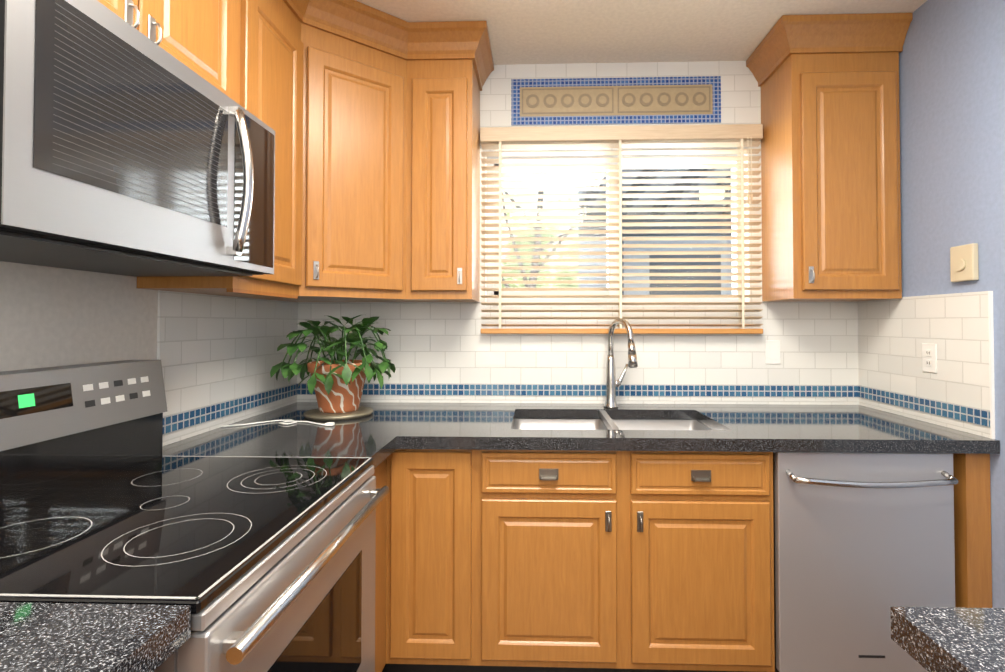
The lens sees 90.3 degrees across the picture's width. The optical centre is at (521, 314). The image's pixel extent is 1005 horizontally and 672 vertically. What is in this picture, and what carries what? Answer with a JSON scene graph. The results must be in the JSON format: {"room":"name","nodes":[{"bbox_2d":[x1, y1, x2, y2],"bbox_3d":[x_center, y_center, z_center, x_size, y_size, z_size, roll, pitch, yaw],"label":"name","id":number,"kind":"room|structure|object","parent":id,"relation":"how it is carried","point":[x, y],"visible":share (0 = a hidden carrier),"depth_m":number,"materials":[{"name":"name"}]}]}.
{"room":"kitchen","nodes":[
{"label":"kitchen","id":0,"kind":"room"},
{"bbox_2d":[0,261,157,371],"bbox_3d":[-1.289,0.007,0.246,0.150,2.615,4.600,0,-1,2],"label":"wall","id":1,"kind":"structure","parent":0,"point":[53,317],"depth_m":1.31,"materials":[{"name":"grey paint"}]},
{"bbox_2d":[97,0,248,110],"bbox_3d":[-1.025,-0.926,1.145,0.318,0.716,0.770,0,-1,2],"label":"upper cabinet","id":2,"kind":"object","parent":1,"relation":"attached to","point":[210,37],"depth_m":1.36,"materials":[{"name":"brown wood"}]},
{"bbox_2d":[0,0,274,276],"bbox_3d":[-0.939,-0.342,1.131,0.489,0.444,0.766,0,-1,2],"label":"over-the-range microwave","id":3,"kind":"object","parent":2,"relation":"attached to","point":[127,149],"visible":1,"depth_m":0.97,"materials":[{"name":"silver metal"}]},
{"bbox_2d":[137,0,308,299],"bbox_3d":[-1.006,-0.676,1.739,0.318,1.197,0.423,0,-1,2],"label":"upper cabinet","id":4,"kind":"object","parent":1,"relation":"attached to","point":[278,29],"depth_m":1.78,"materials":[{"name":"brown wood"}]},
{"bbox_2d":[157,290,297,445],"bbox_3d":[-1.153,0.182,2.069,0.008,0.505,0.927,0,-1,2],"label":"wall tile","id":5,"kind":"structure","parent":1,"relation":"attached to","point":[213,349],"depth_m":1.91,"materials":[{"name":"white tile"}]},
{"bbox_2d":[277,0,408,301],"bbox_3d":[-0.831,-0.668,2.239,0.638,1.197,0.589,0,-1,2],"label":"upper cabinet","id":6,"kind":"object","parent":1,"relation":"attached to","point":[369,115],"depth_m":2.07,"materials":[{"name":"brown wood"}]},
{"bbox_2d":[409,24,484,301],"bbox_3d":[-0.361,-0.666,2.360,0.294,1.197,0.319,0,-1,2],"label":"upper cabinet","id":7,"kind":"object","parent":1,"relation":"attached to","point":[447,73],"depth_m":2.20,"materials":[{"name":"brown wood"}]},
{"bbox_2d":[0,602,190,671],"bbox_3d":[-0.858,0.854,-0.084,0.728,0.910,1.594,0,-1,2],"label":"countertop","id":8,"kind":"structure","parent":0,"point":[57,637],"depth_m":0.65,"materials":[{"name":"black stone"}]},
{"bbox_2d":[355,0,926,64],"bbox_3d":[0.290,-1.324,0.369,4.200,0.050,5.100,0,-1,2],"label":"ceiling","id":9,"kind":"structure","parent":0,"point":[568,31],"depth_m":2.17,"materials":[{"name":"paint"}]},
{"bbox_2d":[890,606,1004,671],"bbox_3d":[1.034,0.853,-0.129,1.077,0.910,1.623,0,-1,2],"label":"countertop","id":10,"kind":"structure","parent":0,"point":[944,639],"depth_m":0.65,"materials":[{"name":"black stone"}]},
{"bbox_2d":[899,0,1004,607],"bbox_3d":[1.660,0.005,0.154,0.150,2.615,4.600,0,-1,2],"label":"wall","id":11,"kind":"structure","parent":0,"point":[952,111],"depth_m":1.87,"materials":[{"name":"blue paint"}]},
{"bbox_2d":[858,291,994,438],"bbox_3d":[1.640,0.179,2.086,0.011,0.511,0.718,0,-1,2],"label":"wall tile","id":12,"kind":"structure","parent":11,"relation":"attached to","point":[895,334],"depth_m":1.98,"materials":[{"name":"white tile"}]},
{"bbox_2d":[922,343,936,372],"bbox_3d":[1.630,0.172,1.997,0.008,0.116,0.072,0,-1,2],"label":"electrical outlet plate","id":13,"kind":"object","parent":12,"relation":"attached to","point":[929,357],"visible":1,"depth_m":1.99,"materials":[{"name":"white plastic"}]},
{"bbox_2d":[950,243,978,281],"bbox_3d":[1.622,-0.189,1.836,0.030,0.132,0.100,0,-1,2],"label":"light switch","id":14,"kind":"object","parent":11,"relation":"attached to","point":[964,266],"visible":0.98,"depth_m":1.82,"materials":[{"name":"beige plastic"}]},
{"bbox_3d":[0.290,1.346,0.325,4.200,0.060,5.100,0,-1,2],"label":"floor","id":15,"kind":"structure","parent":0,"visible":0},
{"bbox_2d":[0,360,388,671],"bbox_3d":[-0.789,0.728,1.102,0.787,1.198,0.765,0,-1,2],"label":"range","id":16,"kind":"object","parent":15,"relation":"on","point":[261,564],"visible":0.98,"depth_m":1.07,"materials":[{"name":"black glass"}]},
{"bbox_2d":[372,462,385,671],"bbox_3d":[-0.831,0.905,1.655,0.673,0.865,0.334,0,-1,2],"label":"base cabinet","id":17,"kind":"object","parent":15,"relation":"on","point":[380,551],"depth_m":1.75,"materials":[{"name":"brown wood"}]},
{"bbox_2d":[394,450,517,671],"bbox_3d":[-0.257,0.913,2.141,0.407,0.865,0.714,0,-1,2],"label":"base cabinet","id":18,"kind":"object","parent":15,"relation":"on","point":[456,516],"depth_m":1.79,"materials":[{"name":"brown wood"}]},
{"bbox_2d":[162,434,397,469],"bbox_3d":[-0.807,0.450,1.636,0.722,0.045,0.284,0,-1,2],"label":"countertop","id":19,"kind":"structure","parent":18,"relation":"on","point":[379,447],"depth_m":1.63,"materials":[{"name":"black stone"}]},
{"bbox_2d":[202,402,999,453],"bbox_3d":[0.245,0.458,2.118,2.796,0.045,0.744,0,-1,2],"label":"countertop","id":20,"kind":"structure","parent":18,"relation":"on","point":[738,428],"depth_m":1.86,"materials":[{"name":"black stone"}]},
{"bbox_2d":[222,419,334,426],"bbox_3d":[-0.939,0.426,1.975,0.419,0.012,0.135,0,-1,2],"label":"cable","id":21,"kind":"object","parent":20,"relation":"on","point":[325,424],"visible":0.98,"depth_m":1.97,"materials":[{"name":"white plastic"}]},
{"bbox_2d":[270,314,395,420],"bbox_3d":[-0.812,0.218,2.203,0.510,0.436,0.533,0,-1,2],"label":"potted plant","id":22,"kind":"object","parent":20,"relation":"on","point":[337,385],"visible":1,"depth_m":2.09,"materials":[{"name":"green plant"}]},
{"bbox_2d":[604,318,637,407],"bbox_3d":[0.456,0.226,2.317,0.132,0.423,0.226,0,-1,2],"label":"faucet","id":23,"kind":"object","parent":20,"relation":"on","point":[612,383],"visible":1,"depth_m":2.36,"materials":[{"name":"silver metal"}]},
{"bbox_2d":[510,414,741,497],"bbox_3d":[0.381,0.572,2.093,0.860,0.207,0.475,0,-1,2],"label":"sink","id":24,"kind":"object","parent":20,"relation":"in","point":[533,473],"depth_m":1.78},
{"bbox_2d":[773,452,958,671],"bbox_3d":[1.211,0.914,2.032,0.602,0.856,0.724,0,-1,2],"label":"dishwasher","id":25,"kind":"object","parent":15,"relation":"on","point":[863,542],"visible":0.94,"depth_m":1.74,"materials":[{"name":"grey metal"}]},
{"bbox_3d":[0.260,0.046,2.579,3.100,2.615,0.160,0,-1,2],"label":"wall","id":26,"kind":"structure","parent":0,"visible":0},
{"bbox_2d":[297,61,858,404],"bbox_3d":[0.257,-0.411,2.502,2.800,1.704,0.008,0,-1,2],"label":"wall tile","id":27,"kind":"structure","parent":26,"relation":"attached to","point":[438,343],"depth_m":2.49,"materials":[{"name":"white tile"}]},
{"bbox_2d":[163,383,989,434],"bbox_3d":[0.243,0.367,2.022,2.784,0.058,0.927,0,-1,2],"label":"tile band","id":28,"kind":"object","parent":27,"relation":"attached to","point":[204,414],"visible":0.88,"depth_m":2.45,"materials":[{"name":"blue tile"}]},
{"bbox_2d":[511,76,720,125],"bbox_3d":[0.470,-1.069,2.493,1.041,0.232,0.019,0,-1,2],"label":"wall panel","id":29,"kind":"object","parent":27,"relation":"attached to","point":[630,100],"visible":1,"depth_m":2.49,"materials":[{"name":"tile"}]},
{"bbox_2d":[765,340,779,363],"bbox_3d":[1.236,0.184,2.453,0.072,0.116,0.008,0,-1,2],"label":"switch plate","id":30,"kind":"object","parent":27,"relation":"attached to","point":[772,351],"visible":1,"depth_m":2.45,"materials":[{"name":"white plastic"}]},
{"bbox_2d":[484,148,749,306],"bbox_3d":[0.474,-0.431,2.551,1.316,0.788,0.118,0,-1,2],"label":"window","id":31,"kind":"structure","parent":26,"relation":"in","point":[736,292],"depth_m":2.56,"materials":[{"name":"grey plastic"}]},
{"bbox_2d":[480,124,762,333],"bbox_3d":[0.484,-0.416,2.455,1.376,1.018,0.065,0,-1,2],"label":"window blinds","id":32,"kind":"object","parent":31,"relation":"attached to","point":[738,136],"visible":0.96,"depth_m":2.45,"materials":[{"name":"beige wood"}]},
{"bbox_2d":[746,13,912,301],"bbox_3d":[1.379,-0.666,2.280,0.537,1.197,0.370,0,-1,2],"label":"upper cabinet","id":33,"kind":"object","parent":26,"relation":"attached to","point":[828,84],"visible":1,"depth_m":2.15,"materials":[{"name":"brown wood"}]},
{"label":"outside","id":34,"kind":"structure","parent":0,"visible":0},
{"bbox_2d":[502,170,589,287],"bbox_3d":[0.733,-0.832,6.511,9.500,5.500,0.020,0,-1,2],"label":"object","id":35,"kind":"structure","parent":34,"point":[543,242],"depth_m":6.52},
{"bbox_2d":[578,168,731,294],"bbox_3d":[2.763,0.131,4.235,4.300,3.300,2.930,0,-1,2],"label":"house","id":36,"kind":"structure","parent":34,"point":[702,292],"depth_m":5.66,"materials":[{"name":"grey"}]},
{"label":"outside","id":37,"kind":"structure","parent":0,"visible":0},
{"bbox_2d":[502,170,586,287],"bbox_3d":[-0.067,-0.009,4.862,1.807,3.603,0.511,0,-1,2],"label":"tree","id":38,"kind":"object","parent":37,"point":[536,249],"depth_m":4.92,"materials":[{"name":"grey plant"}]}
]}

